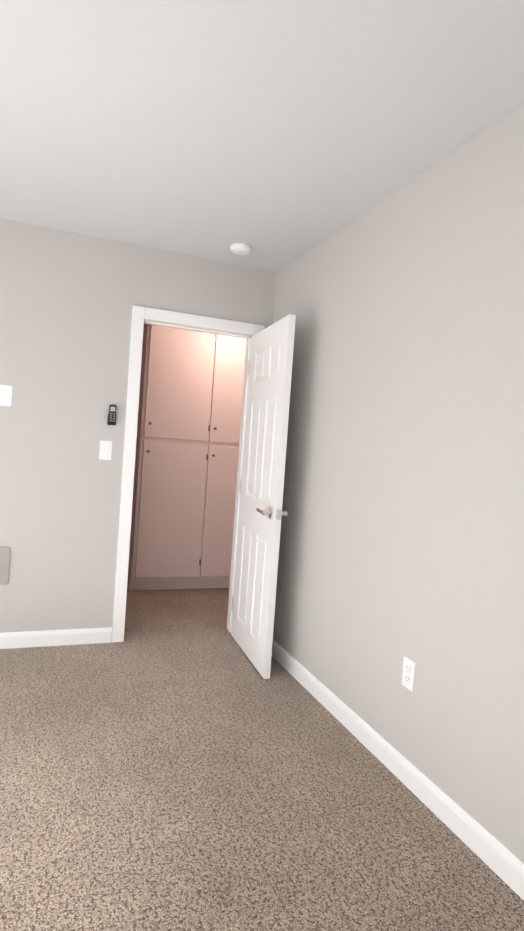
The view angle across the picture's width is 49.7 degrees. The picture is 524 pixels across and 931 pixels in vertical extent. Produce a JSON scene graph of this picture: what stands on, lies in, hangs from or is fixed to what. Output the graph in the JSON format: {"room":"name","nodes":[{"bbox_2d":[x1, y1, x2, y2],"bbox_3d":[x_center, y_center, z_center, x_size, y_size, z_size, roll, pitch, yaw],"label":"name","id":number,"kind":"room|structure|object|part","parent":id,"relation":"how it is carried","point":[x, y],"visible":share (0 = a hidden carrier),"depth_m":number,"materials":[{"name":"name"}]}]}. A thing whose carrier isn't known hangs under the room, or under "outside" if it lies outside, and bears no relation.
{"room":"empty bedroom","nodes":[
{"label":"empty bedroom","id":0,"kind":"room"},
{"bbox_2d":[0,218,275,641],"bbox_3d":[-2.336,-0.212,2.951,5.240,2.440,0.120,3,2,-21],"label":"wall","id":1,"kind":"structure","parent":0,"point":[68,300],"depth_m":3.36,"materials":[{"name":"grey paint"}]},
{"bbox_2d":[0,546,9,584],"bbox_3d":[-1.654,0.566,3.182,0.430,0.220,0.028,3,2,-21],"label":"air vent","id":2,"kind":"object","parent":1,"relation":"in","point":[4,563],"visible":1,"depth_m":3.25,"materials":[{"name":"grey plastic"}]},
{"bbox_2d":[0,385,11,405],"bbox_3d":[-1.460,-0.397,3.214,0.072,0.116,0.005,3,2,-21],"label":"switch plate","id":3,"kind":"object","parent":1,"relation":"attached to","point":[5,395],"visible":1,"depth_m":3.21,"materials":[{"name":"white plastic"}]},
{"bbox_2d":[0,627,111,648],"bbox_3d":[-2.824,0.938,2.756,4.075,0.092,0.013,3,2,-21],"label":"baseboard","id":4,"kind":"structure","parent":1,"relation":"attached to","point":[24,639],"depth_m":3.38,"materials":[{"name":"white wood"}]},
{"bbox_2d":[99,440,111,459],"bbox_3d":[-0.947,-0.092,3.430,0.072,0.116,0.008,3,2,-21],"label":"switch plate","id":5,"kind":"object","parent":1,"relation":"attached to","point":[105,451],"visible":1,"depth_m":3.43,"materials":[{"name":"white plastic"}]},
{"bbox_2d":[107,404,116,424],"bbox_3d":[-0.905,-0.305,3.421,0.050,0.124,0.032,3,2,-21],"label":"remote","id":6,"kind":"object","parent":1,"relation":"attached to","point":[111,419],"visible":1,"depth_m":3.41,"materials":[{"name":"black plastic"}]},
{"bbox_2d":[112,305,264,642],"bbox_3d":[-0.481,0.080,3.691,0.864,2.072,0.152,3,2,-21],"label":"door frame","id":7,"kind":"structure","parent":1,"relation":"attached to","point":[140,314],"depth_m":3.50,"materials":[{"name":"white wood"}]},
{"bbox_2d":[231,314,295,678],"bbox_3d":[-0.018,0.160,3.407,0.045,1.980,0.727,3,2,-18],"label":"door","id":8,"kind":"structure","parent":1,"relation":"in","point":[251,517],"depth_m":3.25,"materials":[{"name":"white paint"}]},
{"bbox_3d":[-0.128,0.139,3.747,0.038,1.650,0.012,3,2,-18],"label":"door hinges","id":9,"kind":"part","parent":8,"relation":"part of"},
{"bbox_2d":[238,341,280,643],"bbox_3d":[-0.010,0.148,3.403,0.033,1.711,0.491,3,2,-18],"label":"panel","id":10,"kind":"object","parent":8,"relation":"attached to","point":[271,346],"depth_m":3.33,"materials":[{"name":"white paint"}]},
{"bbox_3d":[-0.010,0.148,3.403,0.032,1.655,0.435,3,2,-18],"label":"raised door fields","id":11,"kind":"part","parent":10,"relation":"part of","materials":[{"name":"white wood"}]},
{"bbox_2d":[256,507,287,519],"bbox_3d":[0.064,0.262,3.147,0.146,0.066,0.190,3,2,-18],"label":"door handle","id":12,"kind":"object","parent":8,"relation":"attached to","point":[270,512],"depth_m":3.10,"materials":[{"name":"silver metal"}]},
{"bbox_2d":[0,635,523,930],"bbox_3d":[-1.724,1.135,1.194,5.000,0.050,3.740,3,2,-21],"label":"floor carpet","id":13,"kind":"object","parent":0,"point":[211,783],"visible":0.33,"depth_m":1.95,"materials":[{"name":"beige carpet"}]},
{"bbox_2d":[0,0,523,271],"bbox_3d":[-1.538,-1.371,1.092,5.240,0.100,4.030,3,2,-21],"label":"ceiling","id":14,"kind":"structure","parent":0,"point":[276,135],"depth_m":1.97,"materials":[{"name":"white paint"}]},
{"bbox_2d":[230,243,251,254],"bbox_3d":[-0.125,-1.273,3.341,0.128,0.038,0.128,3,2,-21],"label":"smoke detector","id":15,"kind":"object","parent":14,"relation":"attached to","point":[240,248],"visible":0.98,"depth_m":3.30,"materials":[{"name":"white plastic"}]},
{"bbox_2d":[273,103,523,862],"bbox_3d":[0.743,0.032,2.090,0.120,2.440,3.740,3,2,-21],"label":"wall","id":16,"kind":"structure","parent":0,"point":[402,530],"depth_m":2.22,"materials":[{"name":"grey paint"}]},
{"bbox_2d":[272,640,523,899],"bbox_3d":[0.599,1.198,2.102,0.013,0.092,3.740,3,2,-21],"label":"baseboard","id":17,"kind":"structure","parent":16,"relation":"attached to","point":[500,860],"depth_m":2.12,"materials":[{"name":"white wood"}]},
{"bbox_2d":[402,656,415,691],"bbox_3d":[0.575,0.818,2.224,0.008,0.116,0.072,3,2,-21],"label":"electrical outlet","id":18,"kind":"object","parent":16,"relation":"attached to","point":[408,674],"visible":1,"depth_m":2.22,"materials":[{"name":"white plastic"}]},
{"label":"outside","id":19,"kind":"structure","parent":0,"visible":0},
{"bbox_2d":[124,587,230,640],"bbox_3d":[-0.604,1.110,4.509,3.900,0.050,1.620,3,2,-21],"label":"floor","id":20,"kind":"structure","parent":19,"point":[168,613],"depth_m":4.18,"materials":[{"name":"beige carpet"}]},
{"bbox_2d":[127,324,218,589],"bbox_3d":[-0.817,-0.127,4.955,0.576,2.360,0.498,3,2,-21],"label":"tall cabinet","id":21,"kind":"object","parent":20,"relation":"on","point":[187,449],"depth_m":4.73,"materials":[{"name":"white paint"}]},
{"bbox_2d":[203,335,246,587],"bbox_3d":[-0.291,-0.097,5.162,0.556,2.360,0.498,3,2,-21],"label":"tall cabinet","id":22,"kind":"object","parent":20,"relation":"on","point":[230,362],"depth_m":4.88,"materials":[{"name":"white paint"}]}
]}

